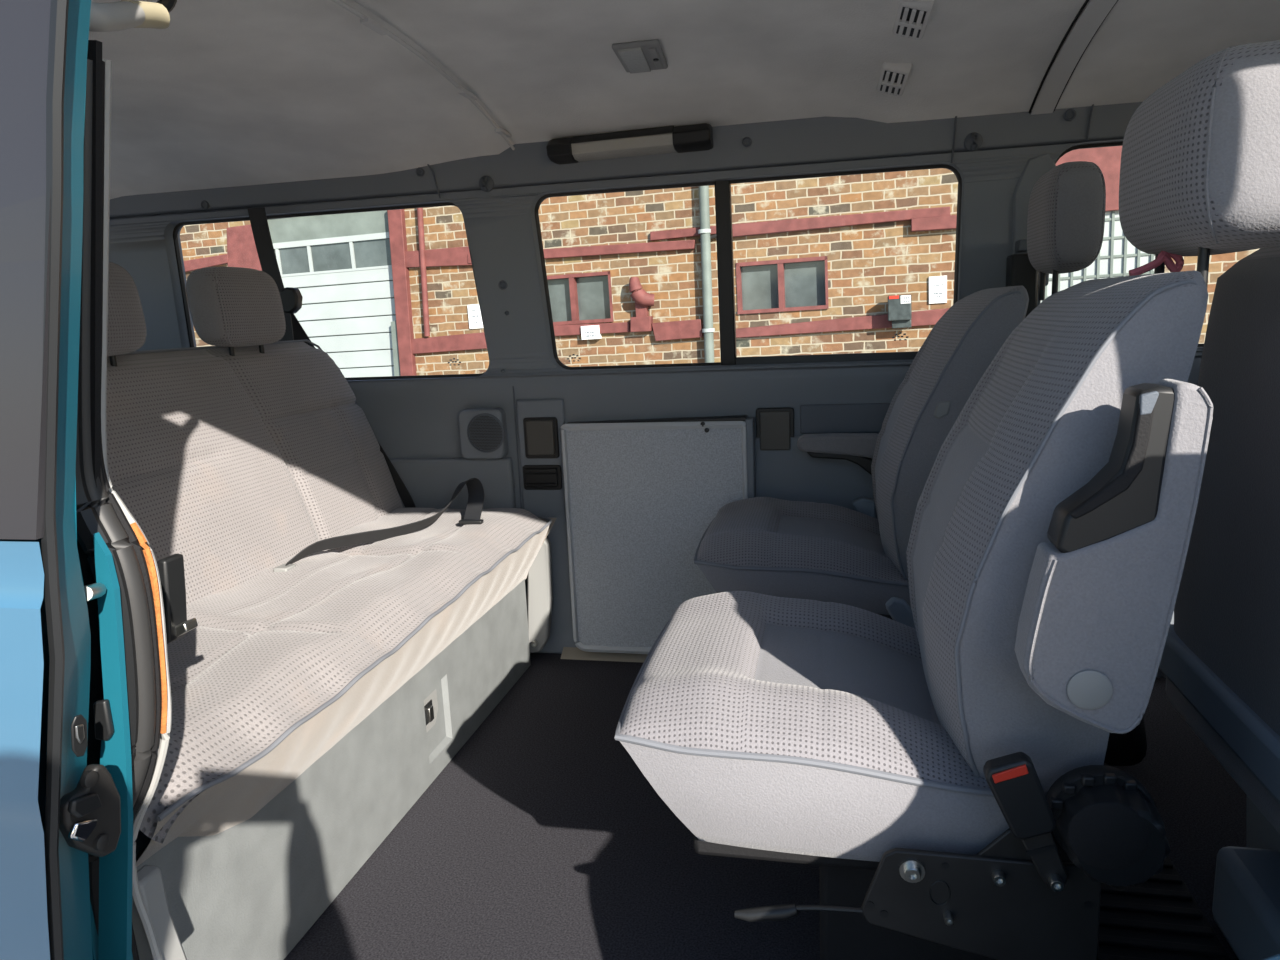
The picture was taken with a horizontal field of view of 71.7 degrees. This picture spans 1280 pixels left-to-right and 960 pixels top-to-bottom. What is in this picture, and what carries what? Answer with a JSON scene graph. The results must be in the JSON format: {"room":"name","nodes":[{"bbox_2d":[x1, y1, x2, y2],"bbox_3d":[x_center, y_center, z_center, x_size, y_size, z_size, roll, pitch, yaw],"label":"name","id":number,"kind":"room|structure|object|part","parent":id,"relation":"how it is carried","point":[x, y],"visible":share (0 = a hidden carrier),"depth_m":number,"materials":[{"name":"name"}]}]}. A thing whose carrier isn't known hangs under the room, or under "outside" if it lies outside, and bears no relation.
{"room":"vehicle interior","nodes":[
{"label":"vehicle interior","id":0,"kind":"room"},
{"bbox_2d":[90,901,132,959],"bbox_3d":[0.337,0.210,0.599,4.600,1.760,0.040,0,11,12],"label":"wall","id":1,"kind":"structure","parent":0,"point":[95,938],"depth_m":0.81,"materials":[{"name":"teal metal"}]},
{"bbox_2d":[0,0,120,959],"bbox_3d":[-0.901,0.308,0.800,1.295,1.601,0.125,0,11,12],"label":"sliding door","id":2,"kind":"structure","parent":1,"relation":"in","point":[57,810],"depth_m":0.58,"materials":[{"name":"blue paint"}]},
{"bbox_3d":[-0.950,0.573,0.808,1.194,1.083,0.018,0,11,12],"label":"panel","id":3,"kind":"part","parent":2,"relation":"part of","materials":[{"name":"blue paint"}]},
{"bbox_3d":[-0.413,0.259,0.656,0.008,0.020,0.024,0,11,12],"label":"latch plate","id":4,"kind":"part","parent":2,"relation":"part of","materials":[{"name":"silver metal"}]},
{"bbox_3d":[-0.451,0.201,0.742,0.017,0.036,0.006,0,11,12],"label":"striker plate","id":5,"kind":"part","parent":2,"relation":"part of","materials":[{"name":"black plastic"}]},
{"bbox_2d":[77,40,105,765],"bbox_3d":[-0.486,0.087,0.766,0.201,0.855,0.006,0,11,12],"label":"door seal","id":6,"kind":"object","parent":1,"relation":"attached to","point":[94,53],"depth_m":0.71,"materials":[{"name":"black rubber"}]},
{"bbox_2d":[93,532,132,959],"bbox_3d":[-0.463,0.260,0.765,0.089,0.442,0.006,0,11,12],"label":"door frame","id":7,"kind":"structure","parent":1,"relation":"attached to","point":[115,868],"depth_m":0.76,"materials":[{"name":"teal paint"}]},
{"bbox_2d":[76,59,171,959],"bbox_3d":[-0.458,0.097,0.766,0.137,0.866,0.060,0,11,12],"label":"trim","id":8,"kind":"structure","parent":1,"relation":"attached to","point":[142,606],"depth_m":0.75,"materials":[{"name":"grey rubber"}]},
{"bbox_2d":[89,0,176,31],"bbox_3d":[-0.424,-0.390,0.726,0.033,0.082,0.178,-3,11,-4],"label":"handle","id":9,"kind":"object","parent":1,"relation":"attached to","point":[123,14],"visible":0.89,"depth_m":0.72,"materials":[{"name":"grey plastic"}]},
{"bbox_2d":[132,865,186,959],"bbox_3d":[-0.498,0.462,0.906,0.047,0.135,0.030,0,11,12],"label":"trim","id":10,"kind":"structure","parent":1,"relation":"attached to","point":[151,884],"depth_m":0.90,"materials":[{"name":"grey plastic"}]},
{"bbox_2d":[88,0,514,198],"bbox_3d":[-1.098,-0.640,1.563,1.347,0.236,1.460,0,11,12],"label":"ceiling panel","id":11,"kind":"object","parent":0,"point":[232,93],"visible":0.82,"depth_m":1.81,"materials":[{"name":"white fabric"}]},
{"bbox_2d":[109,102,1202,677],"bbox_3d":[0.370,-0.181,2.151,4.000,1.345,0.170,0,11,12],"label":"wall","id":12,"kind":"structure","parent":0,"point":[414,421],"depth_m":2.20,"materials":[{"name":"grey plastic"}]},
{"bbox_2d":[173,202,484,379],"bbox_3d":[-0.848,-0.490,2.394,0.934,0.457,0.074,0,11,12],"label":"window","id":13,"kind":"structure","parent":12,"relation":"in","point":[178,226],"depth_m":2.39,"materials":[{"name":"clear glass"}]},
{"bbox_2d":[248,207,415,507],"bbox_3d":[-0.806,-0.289,2.330,0.374,0.842,0.063,-1,11,9],"label":"belt","id":14,"kind":"object","parent":12,"relation":"hanging from","point":[291,298],"visible":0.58,"depth_m":2.29,"materials":[{"name":"grey fabric"}]},
{"bbox_3d":[-0.854,0.064,2.481,1.065,0.248,0.028,0,11,12],"label":"trim panel","id":15,"kind":"part","parent":12,"relation":"part of","materials":[{"name":"grey plastic"}]},
{"bbox_2d":[458,408,507,459],"bbox_3d":[-0.411,-0.122,2.335,0.130,0.133,0.045,0,11,12],"label":"wall speaker","id":16,"kind":"object","parent":12,"relation":"attached to","point":[482,431],"visible":1,"depth_m":2.32,"materials":[{"name":"grey plastic"}]},
{"bbox_2d":[469,416,501,449],"bbox_3d":[-0.403,-0.122,2.311,0.090,0.090,0.001,0,11,12],"label":"grille","id":17,"kind":"object","parent":16,"relation":"attached to","point":[485,432],"depth_m":2.31,"materials":[{"name":"black plastic"}]},
{"bbox_2d":[479,176,493,191],"bbox_3d":[-0.377,-0.720,2.149,0.038,0.038,0.029,0,11,12],"label":"hook","id":18,"kind":"object","parent":12,"relation":"attached to","point":[486,183],"visible":1,"depth_m":2.15,"materials":[{"name":"grey plastic"}]},
{"bbox_2d":[523,417,558,458],"bbox_3d":[-0.259,-0.109,2.312,0.092,0.108,0.018,0,11,12],"label":"ashtray","id":19,"kind":"object","parent":12,"relation":"attached to","point":[540,433],"visible":1,"depth_m":2.30,"materials":[{"name":"black plastic"}]},
{"bbox_3d":[-0.259,-0.110,2.309,0.074,0.092,0.012,0,11,12],"label":"lid","id":20,"kind":"part","parent":19,"relation":"part of","materials":[{"name":"grey plastic"}]},
{"bbox_2d":[523,465,561,489],"bbox_3d":[-0.259,-0.006,2.329,0.106,0.066,0.026,0,11,12],"label":"ashtray","id":21,"kind":"object","parent":12,"relation":"attached to","point":[535,477],"visible":1,"depth_m":2.32,"materials":[{"name":"black plastic"}]},
{"bbox_3d":[-0.259,-0.007,2.329,0.088,0.050,0.012,0,11,12],"label":"lid","id":22,"kind":"part","parent":21,"relation":"part of","materials":[{"name":"black plastic"}]},
{"bbox_3d":[-0.246,0.134,2.369,0.130,0.700,0.012,0,11,12],"label":"bay trim","id":23,"kind":"part","parent":12,"relation":"part of","materials":[{"name":"grey plastic"}]},
{"bbox_2d":[561,647,647,662],"bbox_3d":[-0.052,0.464,2.378,0.325,0.031,0.049,0,11,12],"label":"trim","id":24,"kind":"structure","parent":12,"relation":"attached to","point":[574,653],"depth_m":2.38,"materials":[{"name":"beige"}]},
{"bbox_2d":[546,123,712,164],"bbox_3d":[-0.023,-0.777,2.043,0.381,0.059,0.081,0,11,12],"label":"lamp","id":25,"kind":"object","parent":12,"relation":"attached to","point":[696,137],"visible":1,"depth_m":2.02,"materials":[{"name":"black plastic"}]},
{"bbox_2d":[571,126,673,143],"bbox_3d":[-0.040,-0.790,2.025,0.236,0.026,0.041,0,11,12],"label":"hood","id":26,"kind":"object","parent":25,"relation":"attached to","point":[657,135],"depth_m":2.01,"materials":[{"name":"plastic"}]},
{"bbox_2d":[561,415,755,653],"bbox_3d":[0.053,0.149,2.280,0.490,0.622,0.053,0,11,12],"label":"folding table","id":27,"kind":"object","parent":12,"relation":"attached to","point":[642,495],"visible":0.72,"depth_m":2.26,"materials":[{"name":"grey plastic"}]},
{"bbox_3d":[0.036,-0.149,2.228,0.465,0.016,0.040,0,11,12],"label":"hanging rail","id":28,"kind":"part","parent":27,"relation":"part of","materials":[{"name":"black plastic"}]},
{"bbox_3d":[0.284,0.149,2.231,0.019,0.615,0.050,0,11,12],"label":"support post","id":29,"kind":"part","parent":27,"relation":"part of","materials":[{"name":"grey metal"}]},
{"bbox_2d":[535,164,961,369],"bbox_3d":[0.244,-0.499,2.154,1.025,0.450,0.084,0,11,12],"label":"window","id":30,"kind":"structure","parent":12,"relation":"in","point":[723,205],"depth_m":2.15,"materials":[{"name":"clear glass"}]},
{"bbox_2d":[756,407,793,449],"bbox_3d":[0.334,-0.121,2.186,0.093,0.113,0.018,0,11,12],"label":"ashtray","id":31,"kind":"object","parent":12,"relation":"attached to","point":[774,426],"visible":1,"depth_m":2.18,"materials":[{"name":"black plastic"}]},
{"bbox_3d":[0.636,0.183,2.185,0.697,0.595,0.014,0,11,12],"label":"trim panel","id":32,"kind":"part","parent":12,"relation":"part of","materials":[{"name":"grey plastic"}]},
{"bbox_2d":[964,132,982,150],"bbox_3d":[0.719,-0.730,1.905,0.038,0.038,0.029,0,11,12],"label":"hook","id":33,"kind":"object","parent":12,"relation":"attached to","point":[973,141],"visible":1,"depth_m":1.91,"materials":[{"name":"grey plastic"}]},
{"bbox_2d":[1006,253,1037,317],"bbox_3d":[0.839,-0.425,1.948,0.055,0.140,0.070,0,11,12],"label":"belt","id":34,"kind":"object","parent":12,"relation":"attached to","point":[1019,270],"depth_m":1.91,"materials":[{"name":"black fabric"}]},
{"bbox_2d":[1029,0,1117,114],"bbox_3d":[0.697,-0.690,1.180,0.052,0.109,1.421,0,11,12],"label":"trim","id":35,"kind":"structure","parent":12,"relation":"attached to","point":[1096,12],"depth_m":1.64,"materials":[{"name":"white plastic"}]},
{"bbox_2d":[1055,142,1203,346],"bbox_3d":[1.342,-0.513,1.907,0.910,0.459,0.079,0,11,12],"label":"window","id":36,"kind":"structure","parent":12,"relation":"in","point":[1110,144],"depth_m":1.91,"materials":[{"name":"clear glass"}]},
{"bbox_2d":[284,653,1246,959],"bbox_3d":[0.248,0.638,1.586,4.000,0.040,1.700,0,11,12],"label":"floor","id":37,"kind":"structure","parent":0,"point":[542,837],"depth_m":1.50,"materials":[{"name":"black carpet"}]},
{"bbox_2d":[106,262,556,959],"bbox_3d":[-0.704,0.103,1.689,0.715,1.046,1.414,0,11,12],"label":"bench","id":38,"kind":"object","parent":37,"relation":"on","point":[334,644],"visible":0.8,"depth_m":1.62,"materials":[{"name":"grey fabric"}]},
{"bbox_3d":[-0.969,-0.218,1.627,0.011,0.080,0.011,0,11,12],"label":"headrest post","id":39,"kind":"part","parent":38,"relation":"part of","materials":[{"name":"black plastic"}]},
{"bbox_3d":[-0.898,-0.282,1.947,0.011,0.080,0.011,0,11,12],"label":"headrest post","id":40,"kind":"part","parent":38,"relation":"part of","materials":[{"name":"black plastic"}]},
{"bbox_3d":[-0.910,0.005,1.698,0.310,0.492,1.380,0,11,12],"label":"backrest","id":41,"kind":"part","parent":38,"relation":"part of","materials":[{"name":"grey fabric"}]},
{"bbox_3d":[-0.876,-0.302,2.049,0.011,0.080,0.011,0,11,12],"label":"headrest post","id":42,"kind":"part","parent":38,"relation":"part of","materials":[{"name":"black plastic"}]},
{"bbox_3d":[-0.452,0.469,1.677,0.025,0.311,1.355,0,11,12],"label":"panel","id":43,"kind":"part","parent":38,"relation":"part of","materials":[{"name":"grey plastic"}]},
{"bbox_2d":[139,508,547,842],"bbox_3d":[-0.598,0.225,1.673,0.493,0.088,1.380,0,11,12],"label":"seat cushion","id":44,"kind":"object","parent":38,"relation":"on","point":[283,640],"depth_m":1.45,"materials":[{"name":"grey fabric"}]},
{"bbox_3d":[-0.430,0.468,1.792,0.012,0.075,0.075,0,11,12],"label":"latch frame","id":45,"kind":"part","parent":38,"relation":"part of","materials":[{"name":"grey plastic"}]},
{"bbox_2d":[541,517,556,545],"bbox_3d":[-0.455,0.168,2.350,0.500,0.182,0.002,0,11,12],"label":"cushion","id":46,"kind":"object","parent":38,"relation":"on","point":[545,543],"depth_m":2.30,"materials":[{"name":"beige fabric"}]},
{"bbox_2d":[694,161,1105,627],"bbox_3d":[0.508,-0.030,1.849,0.766,1.150,0.560,0,11,12],"label":"seat","id":47,"kind":"object","parent":37,"relation":"on","point":[824,552],"visible":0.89,"depth_m":1.68,"materials":[{"name":"grey fabric"}]},
{"bbox_2d":[697,497,908,582],"bbox_3d":[0.378,0.120,1.912,0.477,0.102,0.464,0,11,12],"label":"seat cushion","id":48,"kind":"object","parent":47,"relation":"on","point":[755,539],"depth_m":1.74,"materials":[{"name":"grey fabric"}]},
{"bbox_3d":[0.476,-0.079,2.109,0.199,0.061,0.055,0,11,12],"label":"armrest","id":49,"kind":"part","parent":47,"relation":"part of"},
{"bbox_3d":[0.492,-0.038,2.112,0.182,0.067,0.045,0,11,12],"label":"armrest trim","id":50,"kind":"part","parent":47,"relation":"part of","materials":[{"name":"black plastic"}]},
{"bbox_3d":[0.536,0.068,2.118,0.054,0.056,0.030,0,11,12],"label":"recline lever","id":51,"kind":"part","parent":47,"relation":"part of","materials":[{"name":"grey plastic"}]},
{"bbox_3d":[0.501,0.306,1.671,0.194,0.110,0.008,0,11,12],"label":"plate","id":52,"kind":"part","parent":47,"relation":"part of","materials":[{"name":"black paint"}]},
{"bbox_3d":[0.619,-0.099,1.816,0.271,0.569,0.472,0,11,12],"label":"backrest","id":53,"kind":"part","parent":47,"relation":"part of","materials":[{"name":"grey fabric"}]},
{"bbox_3d":[0.805,-0.400,1.770,0.011,0.080,0.011,0,11,12],"label":"headrest post","id":54,"kind":"part","parent":47,"relation":"part of","materials":[{"name":"black plastic"}]},
{"bbox_3d":[0.783,-0.380,1.668,0.011,0.080,0.011,0,11,12],"label":"headrest post","id":55,"kind":"part","parent":47,"relation":"part of","materials":[{"name":"black plastic"}]},
{"bbox_2d":[614,40,1279,959],"bbox_3d":[0.361,0.115,1.123,0.778,1.150,0.596,0,11,12],"label":"seat","id":56,"kind":"object","parent":37,"relation":"on","point":[946,780],"visible":1,"depth_m":0.94,"materials":[{"name":"grey fabric"}]},
{"bbox_3d":[0.145,0.493,1.011,0.073,0.026,0.017,0,11,12],"label":"adjust lever","id":57,"kind":"part","parent":56,"relation":"part of","materials":[{"name":"black plastic"}]},
{"bbox_2d":[620,591,989,788],"bbox_3d":[0.244,0.258,1.218,0.477,0.102,0.490,0,11,12],"label":"seat cushion","id":58,"kind":"object","parent":56,"relation":"on","point":[738,689],"depth_m":1.04,"materials":[{"name":"grey fabric"}]},
{"bbox_3d":[0.215,0.482,0.993,0.080,0.011,0.006,0,11,12],"label":"lever rod","id":59,"kind":"part","parent":56,"relation":"part of","materials":[{"name":"black plastic"}]},
{"bbox_3d":[0.366,0.473,0.960,0.244,0.146,0.008,0,11,12],"label":"plate","id":60,"kind":"part","parent":56,"relation":"part of","materials":[{"name":"black paint"}]},
{"bbox_3d":[0.489,0.039,1.121,0.271,0.569,0.487,0,11,12],"label":"backrest","id":61,"kind":"part","parent":56,"relation":"part of","materials":[{"name":"grey fabric"}]},
{"bbox_3d":[0.431,-0.010,0.813,0.094,0.154,0.046,0,11,12],"label":"armrest trim","id":62,"kind":"part","parent":56,"relation":"part of","materials":[{"name":"black plastic"}]},
{"bbox_3d":[0.474,0.357,0.885,0.100,0.100,0.040,0,11,12],"label":"recline knob","id":63,"kind":"part","parent":56,"relation":"part of","materials":[{"name":"black plastic"}]},
{"bbox_3d":[0.435,0.073,0.828,0.146,0.329,0.052,0,11,12],"label":"armrest","id":64,"kind":"part","parent":56,"relation":"part of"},
{"bbox_3d":[0.622,-0.255,1.059,0.011,0.080,0.011,0,11,12],"label":"headrest post","id":65,"kind":"part","parent":56,"relation":"part of","materials":[{"name":"black plastic"}]},
{"bbox_3d":[0.595,-0.230,0.934,0.011,0.080,0.011,0,11,12],"label":"headrest post","id":66,"kind":"part","parent":56,"relation":"part of","materials":[{"name":"black plastic"}]},
{"bbox_2d":[1104,713,1146,765],"bbox_3d":[0.901,0.432,1.766,0.221,0.249,0.366,0,11,12],"label":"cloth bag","id":67,"kind":"object","parent":37,"relation":"on","point":[1126,749],"visible":0.1,"depth_m":1.61,"materials":[{"name":"black fabric"}]},
{"bbox_2d":[1098,856,1230,959],"bbox_3d":[0.731,0.646,1.291,0.190,0.012,0.635,0,11,12],"label":"step tread","id":68,"kind":"object","parent":37,"relation":"on","point":[1159,918],"visible":0.29,"depth_m":1.28,"materials":[{"name":"black"}]},
{"bbox_2d":[1159,244,1279,959],"bbox_3d":[0.997,0.096,1.075,0.515,1.150,0.544,0,11,12],"label":"panel","id":69,"kind":"object","parent":37,"relation":"on","point":[1220,661],"visible":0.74,"depth_m":1.16,"materials":[{"name":"grey plastic"}]},
{"bbox_2d":[1165,677,1279,833],"bbox_3d":[1.011,0.334,1.102,0.500,0.130,0.490,0,11,12],"label":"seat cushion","id":70,"kind":"object","parent":69,"relation":"on","point":[1242,703],"depth_m":1.12,"materials":[{"name":"grey fabric"}]},
{"bbox_3d":[0.848,-0.009,1.087,0.189,0.575,0.544,0,11,12],"label":"backrest","id":71,"kind":"part","parent":69,"relation":"part of","materials":[{"name":"grey fabric"}]},
{"bbox_2d":[353,0,1279,143],"bbox_3d":[0.837,-0.700,1.126,2.645,0.124,1.460,0,11,12],"label":"ceiling","id":72,"kind":"structure","parent":0,"point":[545,70],"depth_m":1.66,"materials":[{"name":"grey fabric"}]},
{"bbox_2d":[612,39,667,72],"bbox_3d":[0.004,-0.803,1.683,0.090,0.028,0.120,0,11,12],"label":"recessed light","id":73,"kind":"object","parent":72,"relation":"in","point":[646,55],"visible":1,"depth_m":1.66,"materials":[{"name":"grey plastic"}]},
{"bbox_2d":[649,48,662,68],"bbox_3d":[0.030,-0.800,1.678,0.014,0.016,0.089,-1,11,11],"label":"switch","id":74,"kind":"object","parent":73,"relation":"attached to","point":[655,54],"depth_m":1.68,"materials":[{"name":"black plastic"}]},
{"bbox_2d":[877,63,911,95],"bbox_3d":[0.501,-0.800,1.736,0.068,0.078,0.102,0,11,12],"label":"ceiling vent","id":75,"kind":"object","parent":72,"relation":"in","point":[893,78],"visible":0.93,"depth_m":1.72,"materials":[{"name":"white plastic"}]},
{"bbox_2d":[892,0,933,39],"bbox_3d":[0.460,-0.787,1.482,0.068,0.078,0.102,0,11,12],"label":"ceiling vent","id":76,"kind":"object","parent":72,"relation":"in","point":[912,18],"visible":0.99,"depth_m":1.47,"materials":[{"name":"white plastic"}]},
{"bbox_2d":[1263,954,1279,959],"bbox_3d":[1.087,0.246,0.400,1.850,1.700,0.030,0,11,12],"label":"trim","id":77,"kind":"structure","parent":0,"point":[1275,957],"depth_m":0.57,"materials":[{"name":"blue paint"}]},
{"label":"outside","id":78,"kind":"structure","parent":0,"visible":0},
{"label":"ground","id":79,"kind":"structure","parent":78,"visible":0},
{"bbox_2d":[180,146,1258,377],"bbox_3d":[2.026,-2.829,9.383,18.114,6.444,0.356,0,11,15],"label":"brick building","id":80,"kind":"structure","parent":79,"relation":"on","point":[818,261],"depth_m":10.00,"materials":[{"name":"brown brick"}]},
{"bbox_3d":[-3.861,-2.811,11.155,1.802,0.359,0.015,0,11,15],"label":"door pane","id":81,"kind":"part","parent":80,"relation":"part of","materials":[{"name":"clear glass"}]},
{"bbox_3d":[-2.913,-2.275,10.867,0.223,2.138,0.100,0,11,15],"label":"door post","id":82,"kind":"part","parent":80,"relation":"part of","materials":[{"name":"red paint"}]},
{"bbox_2d":[467,304,482,328],"bbox_3d":[-1.986,-1.975,10.695,0.184,0.289,0.037,0,11,15],"label":"wall sign","id":83,"kind":"object","parent":80,"relation":"attached to","point":[474,314],"visible":0.87,"depth_m":10.68,"materials":[{"name":"white"}]},
{"bbox_3d":[-0.999,-2.131,10.516,1.473,0.602,0.040,0,11,15],"label":"pane","id":84,"kind":"part","parent":80,"relation":"part of","materials":[{"name":"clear glass"}]},
{"bbox_2d":[581,325,601,339],"bbox_3d":[-0.568,-1.721,10.318,0.219,0.160,0.107,0,11,15],"label":"wall sign","id":85,"kind":"object","parent":80,"relation":"attached to","point":[587,332],"visible":1,"depth_m":10.27,"materials":[{"name":"white"}]},
{"bbox_3d":[1.583,-2.150,9.799,1.000,0.576,0.040,0,11,15],"label":"pane","id":86,"kind":"part","parent":80,"relation":"part of","materials":[{"name":"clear glass"}]},
{"bbox_2d":[888,294,911,327],"bbox_3d":[2.718,-1.763,9.269,0.244,0.343,0.155,0,11,15],"label":"meter box","id":87,"kind":"object","parent":80,"relation":"attached to","point":[899,306],"visible":1,"depth_m":9.20,"materials":[{"name":"grey metal"}]},
{"bbox_2d":[929,276,946,303],"bbox_3d":[3.123,-1.995,9.280,0.184,0.281,0.037,0,11,15],"label":"wall sign","id":88,"kind":"object","parent":80,"relation":"attached to","point":[937,284],"visible":1,"depth_m":9.27,"materials":[{"name":"white"}]},
{"bbox_2d":[1041,210,1154,301],"bbox_3d":[4.598,-1.755,8.915,1.112,1.863,0.030,0,11,15],"label":"shutter","id":89,"kind":"object","parent":80,"relation":"hanging from","point":[1117,256],"depth_m":8.77,"materials":[{"name":"white metal"}]},
{"bbox_2d":[1128,251,1183,275],"bbox_3d":[0.600,-0.253,1.028,0.058,0.032,0.009,0,11,12],"label":"pipe","id":90,"kind":"object","parent":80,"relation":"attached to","point":[1163,256],"visible":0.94,"depth_m":1.02,"materials":[{"name":"red plastic"}]}
]}

